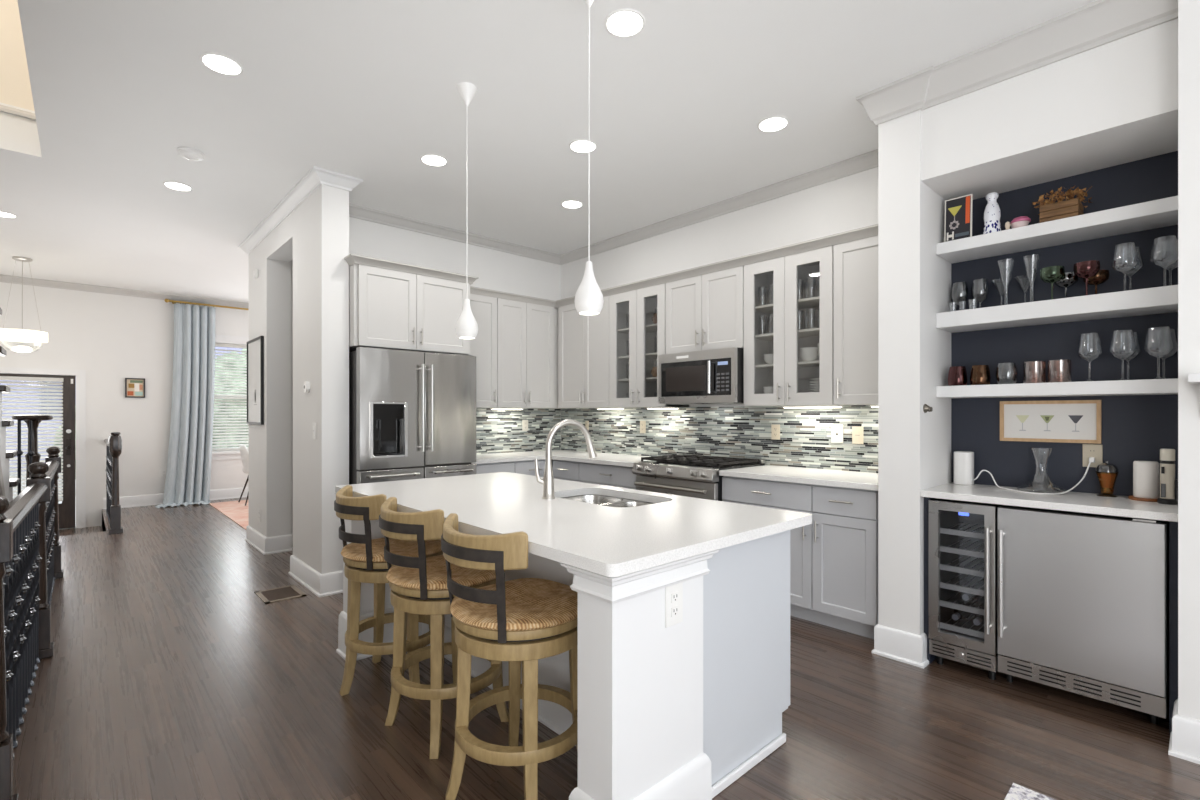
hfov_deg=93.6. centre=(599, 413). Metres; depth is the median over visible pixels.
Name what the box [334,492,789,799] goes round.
kitchen island
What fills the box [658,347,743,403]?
microwave
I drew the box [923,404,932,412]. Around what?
bottle opener
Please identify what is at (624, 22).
recessed light
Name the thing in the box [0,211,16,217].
recessed light
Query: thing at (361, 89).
ceiling
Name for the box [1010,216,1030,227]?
dish
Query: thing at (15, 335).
drum pendant
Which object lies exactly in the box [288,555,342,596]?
baseboard
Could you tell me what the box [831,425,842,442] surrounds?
wall plate
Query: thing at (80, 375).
door frame
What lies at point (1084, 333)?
wine glass
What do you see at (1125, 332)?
wine glass
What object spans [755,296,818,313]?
shelf
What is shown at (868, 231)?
crown molding
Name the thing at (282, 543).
baseboard
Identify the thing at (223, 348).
house
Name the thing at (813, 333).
shelf
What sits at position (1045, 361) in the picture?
tumbler
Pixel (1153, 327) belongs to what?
wine glass
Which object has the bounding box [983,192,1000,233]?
ceramic bottle
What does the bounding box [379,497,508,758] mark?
bar stool
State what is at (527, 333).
upper cabinet
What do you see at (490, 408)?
light
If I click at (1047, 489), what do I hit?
decanter
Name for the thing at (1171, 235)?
wine glass
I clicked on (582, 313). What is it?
diffuser
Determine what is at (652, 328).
shelf
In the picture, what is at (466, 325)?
pendant lamp
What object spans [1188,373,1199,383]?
mantel shelf
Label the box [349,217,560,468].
wall
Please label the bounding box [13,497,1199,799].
floor
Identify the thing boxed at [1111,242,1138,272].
wine glass
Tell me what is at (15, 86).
wall
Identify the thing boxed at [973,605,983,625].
wine bottle
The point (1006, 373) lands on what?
tumbler
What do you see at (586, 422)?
wall outlet
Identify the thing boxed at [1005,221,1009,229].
figurine
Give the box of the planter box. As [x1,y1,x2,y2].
[1033,186,1092,222]
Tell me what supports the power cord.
on the countertop at (1122, 506)
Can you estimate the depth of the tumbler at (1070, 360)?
2.75 m
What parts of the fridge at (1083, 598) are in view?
handle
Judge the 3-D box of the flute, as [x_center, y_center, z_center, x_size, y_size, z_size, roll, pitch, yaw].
[2.120,-0.678,2.939,0.076,0.245,0.076,0,0,-43]
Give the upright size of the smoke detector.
0.038 m
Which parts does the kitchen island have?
post, knee baseboard, post, panel, shoe mould, door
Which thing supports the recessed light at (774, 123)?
in the ceiling
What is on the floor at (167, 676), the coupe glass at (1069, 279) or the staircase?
the staircase
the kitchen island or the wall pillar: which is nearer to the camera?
the kitchen island
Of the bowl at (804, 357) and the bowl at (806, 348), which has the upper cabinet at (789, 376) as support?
the bowl at (804, 357)
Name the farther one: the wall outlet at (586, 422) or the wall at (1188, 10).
the wall outlet at (586, 422)
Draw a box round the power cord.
[973,457,1094,494]
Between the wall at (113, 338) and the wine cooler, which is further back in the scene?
the wall at (113, 338)
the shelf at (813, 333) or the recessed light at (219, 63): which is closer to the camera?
the recessed light at (219, 63)
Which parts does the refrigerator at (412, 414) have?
door, drawer, handle, handle, handle, drawer, door, handle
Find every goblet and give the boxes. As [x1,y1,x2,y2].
[952,282,968,309]
[972,279,988,307]
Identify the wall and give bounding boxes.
[0,0,34,110]
[0,282,248,526]
[291,260,292,531]
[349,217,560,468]
[561,167,877,472]
[878,18,1177,634]
[951,151,1177,496]
[1178,0,1199,719]
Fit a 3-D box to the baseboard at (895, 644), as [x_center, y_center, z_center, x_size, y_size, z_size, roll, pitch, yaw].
[1.623,1.232,3.034,0.124,0.157,0.260,0,0,-43]
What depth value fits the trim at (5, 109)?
3.73 m
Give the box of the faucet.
[535,419,596,498]
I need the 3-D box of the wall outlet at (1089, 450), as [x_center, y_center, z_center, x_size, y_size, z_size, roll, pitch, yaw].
[2.470,0.209,2.824,0.008,0.115,0.076,0,0,-43]
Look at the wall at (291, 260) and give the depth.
5.51 m
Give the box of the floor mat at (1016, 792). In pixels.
[1004,783,1055,799]
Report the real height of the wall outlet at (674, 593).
0.125 m
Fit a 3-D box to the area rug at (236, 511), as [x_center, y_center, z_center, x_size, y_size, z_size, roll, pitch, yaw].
[-3.978,1.305,8.060,2.340,0.010,2.550,0,0,-43]
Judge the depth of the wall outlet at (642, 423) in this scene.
5.33 m
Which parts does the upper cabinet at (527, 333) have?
door, door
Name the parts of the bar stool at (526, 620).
leg, frame, rail, rush seat, leg, seat frame, leg, leg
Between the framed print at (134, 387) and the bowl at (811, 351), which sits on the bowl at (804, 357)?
the bowl at (811, 351)
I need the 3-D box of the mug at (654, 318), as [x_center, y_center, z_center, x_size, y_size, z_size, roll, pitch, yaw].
[0.491,-0.823,4.865,0.098,0.085,0.080,0,0,14]
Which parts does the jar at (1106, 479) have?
lid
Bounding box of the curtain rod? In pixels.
[164,299,248,309]
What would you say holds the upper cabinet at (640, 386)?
attached to the wall at (728, 431)
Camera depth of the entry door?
7.51 m
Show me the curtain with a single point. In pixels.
(188, 472)
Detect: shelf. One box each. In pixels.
[618,323,656,333]
[618,352,656,359]
[618,377,656,381]
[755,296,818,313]
[755,328,818,340]
[755,360,818,369]
[936,196,1177,262]
[936,285,1177,332]
[936,378,1177,397]
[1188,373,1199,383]
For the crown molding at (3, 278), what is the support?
attached to the wall at (113, 338)
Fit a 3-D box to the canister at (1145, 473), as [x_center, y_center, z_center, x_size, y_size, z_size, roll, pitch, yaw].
[2.524,0.301,2.603,0.086,0.166,0.086,0,0,-43]
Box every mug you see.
[651,367,656,376]
[652,313,656,323]
[764,357,772,363]
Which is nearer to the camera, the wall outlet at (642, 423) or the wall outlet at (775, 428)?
the wall outlet at (775, 428)
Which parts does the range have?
knob, knob, knob, handle, control panel, oven door, knob, knob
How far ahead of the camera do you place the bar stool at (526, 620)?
1.80 m
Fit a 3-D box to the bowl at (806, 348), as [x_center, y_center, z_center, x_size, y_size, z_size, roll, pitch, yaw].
[1.446,-0.430,3.901,0.132,0.050,0.132,0,0,-43]
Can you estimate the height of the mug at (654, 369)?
0.085 m
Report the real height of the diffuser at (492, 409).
0.005 m
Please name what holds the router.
on the countertop at (1122, 506)
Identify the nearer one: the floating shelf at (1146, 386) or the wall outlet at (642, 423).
the floating shelf at (1146, 386)
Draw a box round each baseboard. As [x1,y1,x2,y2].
[103,487,248,509]
[245,525,291,554]
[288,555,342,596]
[872,624,928,668]
[1168,699,1199,763]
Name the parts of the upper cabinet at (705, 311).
door, handle, door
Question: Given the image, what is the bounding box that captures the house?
[0,347,242,471]
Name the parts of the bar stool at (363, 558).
leg, frame, rail, leg, rush seat, seat frame, leg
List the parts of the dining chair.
leg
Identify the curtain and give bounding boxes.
[155,304,214,507]
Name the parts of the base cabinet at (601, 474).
door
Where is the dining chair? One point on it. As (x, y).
(244, 452)
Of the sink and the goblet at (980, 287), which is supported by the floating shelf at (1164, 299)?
the goblet at (980, 287)
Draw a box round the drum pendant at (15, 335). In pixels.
[0,256,47,352]
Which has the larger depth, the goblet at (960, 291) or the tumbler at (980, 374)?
the goblet at (960, 291)
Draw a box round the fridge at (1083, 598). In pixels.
[997,505,1168,723]
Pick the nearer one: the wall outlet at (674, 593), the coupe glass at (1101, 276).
the wall outlet at (674, 593)
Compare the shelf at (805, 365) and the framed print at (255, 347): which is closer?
the shelf at (805, 365)
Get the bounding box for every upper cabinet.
[349,264,469,354]
[470,294,496,407]
[497,298,568,408]
[558,296,610,407]
[609,283,688,407]
[666,266,743,353]
[744,245,833,405]
[833,235,877,404]
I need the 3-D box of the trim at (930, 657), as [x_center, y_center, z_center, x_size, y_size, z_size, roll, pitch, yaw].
[1.890,0.871,3.119,0.465,0.878,0.028,0,0,-43]
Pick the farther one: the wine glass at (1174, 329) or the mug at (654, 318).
the mug at (654, 318)
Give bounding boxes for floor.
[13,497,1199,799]
[59,526,102,535]
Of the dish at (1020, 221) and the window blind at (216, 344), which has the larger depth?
the window blind at (216, 344)
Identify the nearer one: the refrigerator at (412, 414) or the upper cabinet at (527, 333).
the refrigerator at (412, 414)
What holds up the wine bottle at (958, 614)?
in the wine cooler
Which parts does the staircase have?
stringer trim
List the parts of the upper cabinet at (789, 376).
door, handle, panel, door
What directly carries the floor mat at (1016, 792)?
on the floor at (167, 676)
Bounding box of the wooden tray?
[1128,495,1159,501]
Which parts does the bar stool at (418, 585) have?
leg, frame, rail, leg, seat frame, rush seat, leg, leg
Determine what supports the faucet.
on the island countertop at (607, 541)
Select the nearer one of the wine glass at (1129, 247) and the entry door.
the wine glass at (1129, 247)
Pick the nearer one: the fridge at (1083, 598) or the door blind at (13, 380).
the fridge at (1083, 598)
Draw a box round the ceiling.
[0,0,1096,302]
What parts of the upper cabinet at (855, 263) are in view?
handle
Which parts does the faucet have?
lever, spout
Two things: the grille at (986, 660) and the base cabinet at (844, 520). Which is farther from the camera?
the base cabinet at (844, 520)
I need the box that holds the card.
[944,194,972,241]
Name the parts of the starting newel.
post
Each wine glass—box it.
[1077,333,1102,380]
[1109,330,1136,379]
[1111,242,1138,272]
[1115,332,1141,359]
[1117,247,1143,289]
[1144,327,1172,378]
[1149,329,1177,358]
[1150,235,1177,266]
[1156,239,1175,269]
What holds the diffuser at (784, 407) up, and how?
attached to the light at (811, 406)
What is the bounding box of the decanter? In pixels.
[1017,449,1066,493]
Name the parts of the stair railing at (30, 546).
newel post, handrail, newel post, handrail, newel post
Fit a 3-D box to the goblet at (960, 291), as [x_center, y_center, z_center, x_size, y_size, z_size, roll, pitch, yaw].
[2.039,-0.648,3.189,0.080,0.185,0.080,0,0,-43]
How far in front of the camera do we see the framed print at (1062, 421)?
2.94 m
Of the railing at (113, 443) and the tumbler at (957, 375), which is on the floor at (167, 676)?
the railing at (113, 443)
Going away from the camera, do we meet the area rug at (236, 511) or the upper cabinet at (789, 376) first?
the upper cabinet at (789, 376)
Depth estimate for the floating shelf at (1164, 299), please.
2.73 m
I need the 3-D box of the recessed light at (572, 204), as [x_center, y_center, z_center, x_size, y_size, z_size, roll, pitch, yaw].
[-0.232,-1.736,4.665,0.184,0.006,0.184,0,0,-43]
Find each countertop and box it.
[335,472,811,576]
[473,450,650,466]
[719,465,877,490]
[920,482,1177,521]
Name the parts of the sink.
bowl, bowl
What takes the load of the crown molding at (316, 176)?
attached to the wall pillar
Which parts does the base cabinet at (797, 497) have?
handle, drawer, handle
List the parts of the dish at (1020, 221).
lid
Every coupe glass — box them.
[1040,266,1064,299]
[1054,272,1078,297]
[1073,260,1099,295]
[1083,270,1108,293]
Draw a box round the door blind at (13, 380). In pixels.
[0,376,62,500]
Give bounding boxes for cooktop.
[640,460,764,469]
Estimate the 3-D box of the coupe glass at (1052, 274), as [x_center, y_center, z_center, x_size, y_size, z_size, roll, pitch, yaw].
[2.236,-0.638,2.784,0.098,0.165,0.098,0,0,-43]
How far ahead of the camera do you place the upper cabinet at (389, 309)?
4.36 m
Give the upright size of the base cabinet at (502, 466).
0.878 m
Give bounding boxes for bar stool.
[334,485,442,695]
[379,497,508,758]
[441,513,577,799]
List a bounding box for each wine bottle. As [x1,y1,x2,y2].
[952,599,978,619]
[962,579,983,600]
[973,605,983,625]
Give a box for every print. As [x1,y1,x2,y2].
[125,378,144,397]
[247,336,263,424]
[1000,400,1101,443]
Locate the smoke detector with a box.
[177,147,204,160]
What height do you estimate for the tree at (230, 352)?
3.121 m
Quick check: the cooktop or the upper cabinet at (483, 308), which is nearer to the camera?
the cooktop
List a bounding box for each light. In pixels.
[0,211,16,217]
[163,181,192,190]
[199,52,243,75]
[420,154,447,166]
[490,408,522,409]
[561,200,582,208]
[569,139,596,152]
[597,408,624,409]
[604,8,645,37]
[647,407,678,408]
[757,116,788,131]
[782,405,842,407]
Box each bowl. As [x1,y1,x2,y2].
[799,347,817,350]
[799,350,817,353]
[799,354,817,360]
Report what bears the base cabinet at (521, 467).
on the floor at (167, 676)
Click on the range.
(696, 476)
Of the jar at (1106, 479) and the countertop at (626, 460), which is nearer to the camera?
the jar at (1106, 479)
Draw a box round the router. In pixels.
[954,451,973,484]
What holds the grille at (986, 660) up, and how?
attached to the wine cooler
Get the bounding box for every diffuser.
[492,409,521,409]
[580,312,597,314]
[784,407,840,407]
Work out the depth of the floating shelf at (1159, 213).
2.75 m
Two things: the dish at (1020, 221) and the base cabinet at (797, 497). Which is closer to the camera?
the dish at (1020, 221)
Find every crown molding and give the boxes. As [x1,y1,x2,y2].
[0,274,248,308]
[239,166,362,254]
[344,224,877,307]
[349,0,1177,264]
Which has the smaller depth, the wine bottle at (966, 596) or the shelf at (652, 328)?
the wine bottle at (966, 596)
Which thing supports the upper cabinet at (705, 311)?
attached to the wall at (728, 431)
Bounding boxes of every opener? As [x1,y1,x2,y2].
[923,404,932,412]
[1157,449,1177,504]
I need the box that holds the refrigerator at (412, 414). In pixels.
[349,347,475,484]
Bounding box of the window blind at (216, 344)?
[212,343,248,450]
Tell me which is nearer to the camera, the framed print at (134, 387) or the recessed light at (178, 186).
the recessed light at (178, 186)
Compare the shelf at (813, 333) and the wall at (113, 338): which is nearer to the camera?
the shelf at (813, 333)
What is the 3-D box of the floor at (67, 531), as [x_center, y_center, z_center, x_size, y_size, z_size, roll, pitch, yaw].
[-6.826,1.595,6.534,1.600,0.130,2.140,0,0,-43]
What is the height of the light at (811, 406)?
0.016 m
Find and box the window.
[211,335,248,459]
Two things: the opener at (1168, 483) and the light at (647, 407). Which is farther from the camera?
the light at (647, 407)
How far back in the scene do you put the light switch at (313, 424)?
4.16 m
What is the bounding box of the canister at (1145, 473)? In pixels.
[1133,461,1158,497]
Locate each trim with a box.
[0,105,35,119]
[924,497,936,663]
[1169,521,1177,734]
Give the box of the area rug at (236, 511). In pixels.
[209,500,248,529]
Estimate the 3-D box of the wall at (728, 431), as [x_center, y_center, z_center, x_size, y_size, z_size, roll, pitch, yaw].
[0.524,-0.215,5.326,0.158,3.050,5.070,0,0,-43]
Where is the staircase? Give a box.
[0,308,19,501]
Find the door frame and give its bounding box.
[0,367,85,527]
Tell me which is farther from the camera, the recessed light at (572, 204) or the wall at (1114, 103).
the recessed light at (572, 204)
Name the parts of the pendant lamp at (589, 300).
lamp shade, cord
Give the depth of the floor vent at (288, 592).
4.08 m
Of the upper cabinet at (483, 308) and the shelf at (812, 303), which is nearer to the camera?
the shelf at (812, 303)
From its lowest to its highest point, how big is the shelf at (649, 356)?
0.016 m
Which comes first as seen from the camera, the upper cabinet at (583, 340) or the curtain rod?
the upper cabinet at (583, 340)
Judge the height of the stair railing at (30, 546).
1.048 m
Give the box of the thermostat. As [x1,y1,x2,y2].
[303,381,309,392]
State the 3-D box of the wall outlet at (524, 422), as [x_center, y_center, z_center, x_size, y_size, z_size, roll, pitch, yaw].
[-0.785,0.120,5.919,0.072,0.116,0.008,0,0,-43]
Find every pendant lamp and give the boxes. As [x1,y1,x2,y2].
[456,82,477,338]
[574,0,603,314]
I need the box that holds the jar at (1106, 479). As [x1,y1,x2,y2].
[1096,461,1117,496]
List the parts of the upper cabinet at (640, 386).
door, handle, panel, door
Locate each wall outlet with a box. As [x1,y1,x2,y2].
[159,470,165,477]
[522,420,527,430]
[585,421,588,429]
[640,421,645,432]
[665,582,682,627]
[771,424,779,439]
[1083,444,1102,466]
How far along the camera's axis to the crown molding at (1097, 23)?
2.85 m
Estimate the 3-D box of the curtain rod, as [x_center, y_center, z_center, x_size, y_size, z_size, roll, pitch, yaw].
[-5.505,-1.635,8.842,2.130,0.060,0.129,0,0,-43]
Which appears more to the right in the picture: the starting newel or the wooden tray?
the wooden tray
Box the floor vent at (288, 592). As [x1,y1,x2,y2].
[254,585,306,603]
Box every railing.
[0,446,62,799]
[104,432,122,534]
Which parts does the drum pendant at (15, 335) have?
rod, lamp shade, lamp shade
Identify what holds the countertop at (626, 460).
on the base cabinet at (502, 466)
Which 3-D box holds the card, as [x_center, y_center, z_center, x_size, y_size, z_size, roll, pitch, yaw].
[1.955,-1.062,3.072,0.023,0.244,0.130,0,0,-43]
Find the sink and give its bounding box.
[562,494,654,506]
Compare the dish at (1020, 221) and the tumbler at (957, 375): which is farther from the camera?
the tumbler at (957, 375)
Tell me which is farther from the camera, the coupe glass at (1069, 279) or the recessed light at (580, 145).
the recessed light at (580, 145)
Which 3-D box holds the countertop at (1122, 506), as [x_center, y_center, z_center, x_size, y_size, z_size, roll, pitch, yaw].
[2.178,0.414,2.763,0.522,0.033,0.940,0,0,-43]
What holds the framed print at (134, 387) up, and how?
attached to the wall at (113, 338)
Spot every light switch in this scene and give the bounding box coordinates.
[312,423,315,438]
[852,426,862,443]
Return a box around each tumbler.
[948,366,966,385]
[970,365,990,384]
[996,363,1017,383]
[1023,361,1045,382]
[1048,360,1071,382]
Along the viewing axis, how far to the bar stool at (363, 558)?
2.63 m
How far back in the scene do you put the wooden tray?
2.57 m
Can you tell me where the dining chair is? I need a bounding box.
[238,445,248,505]
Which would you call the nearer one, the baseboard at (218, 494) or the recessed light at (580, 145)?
the recessed light at (580, 145)
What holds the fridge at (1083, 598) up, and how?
on the floor at (167, 676)
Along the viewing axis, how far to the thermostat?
4.26 m
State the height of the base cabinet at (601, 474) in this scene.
0.878 m
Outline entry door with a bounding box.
[0,373,74,528]
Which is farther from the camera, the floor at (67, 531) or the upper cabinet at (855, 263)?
the floor at (67, 531)
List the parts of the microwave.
door, handle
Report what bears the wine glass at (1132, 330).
on the floating shelf at (1146, 386)
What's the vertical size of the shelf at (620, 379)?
0.016 m
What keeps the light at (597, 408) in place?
attached to the upper cabinet at (583, 340)
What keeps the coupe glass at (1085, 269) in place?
on the floating shelf at (1164, 299)
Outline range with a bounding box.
[632,454,764,500]
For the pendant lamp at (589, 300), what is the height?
1.334 m
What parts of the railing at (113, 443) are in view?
handrail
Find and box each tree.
[212,352,248,447]
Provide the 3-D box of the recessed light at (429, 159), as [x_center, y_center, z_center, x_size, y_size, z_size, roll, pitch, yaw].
[-1.137,-1.736,3.857,0.184,0.006,0.184,0,0,-43]
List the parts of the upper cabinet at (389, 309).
door, door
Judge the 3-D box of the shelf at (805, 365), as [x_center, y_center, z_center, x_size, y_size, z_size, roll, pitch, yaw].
[1.419,-0.352,4.033,0.270,0.016,0.633,0,0,-43]
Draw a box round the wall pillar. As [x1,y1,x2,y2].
[249,184,348,573]
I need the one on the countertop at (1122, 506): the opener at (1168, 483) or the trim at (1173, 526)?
the opener at (1168, 483)
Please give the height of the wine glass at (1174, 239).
0.225 m
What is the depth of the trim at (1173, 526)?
2.29 m
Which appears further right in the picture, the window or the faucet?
the faucet
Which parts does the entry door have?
handle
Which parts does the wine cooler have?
handle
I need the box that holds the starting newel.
[12,415,52,495]
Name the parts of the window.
sash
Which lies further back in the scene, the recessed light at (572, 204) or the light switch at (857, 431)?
the recessed light at (572, 204)
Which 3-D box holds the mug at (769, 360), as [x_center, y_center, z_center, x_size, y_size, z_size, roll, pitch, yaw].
[1.261,-0.386,4.102,0.132,0.050,0.132,0,0,-43]
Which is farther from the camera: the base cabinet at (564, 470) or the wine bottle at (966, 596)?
the base cabinet at (564, 470)
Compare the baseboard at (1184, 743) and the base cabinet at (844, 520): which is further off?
the base cabinet at (844, 520)
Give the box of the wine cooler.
[929,498,1001,679]
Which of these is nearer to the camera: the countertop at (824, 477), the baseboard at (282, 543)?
the countertop at (824, 477)
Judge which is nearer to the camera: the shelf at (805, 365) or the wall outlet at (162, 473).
the shelf at (805, 365)
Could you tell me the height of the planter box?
0.186 m
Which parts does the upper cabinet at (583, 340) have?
door, door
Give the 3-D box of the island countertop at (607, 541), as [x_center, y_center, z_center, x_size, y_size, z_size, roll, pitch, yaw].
[-0.307,0.412,2.660,1.110,0.035,2.208,0,0,-43]
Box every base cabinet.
[476,462,514,473]
[514,459,544,476]
[553,460,580,481]
[579,462,638,489]
[722,476,817,622]
[812,485,877,638]
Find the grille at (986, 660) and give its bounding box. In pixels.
[929,639,996,671]
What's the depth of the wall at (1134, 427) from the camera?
2.87 m
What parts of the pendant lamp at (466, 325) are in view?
cord, lamp shade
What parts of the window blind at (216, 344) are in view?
rail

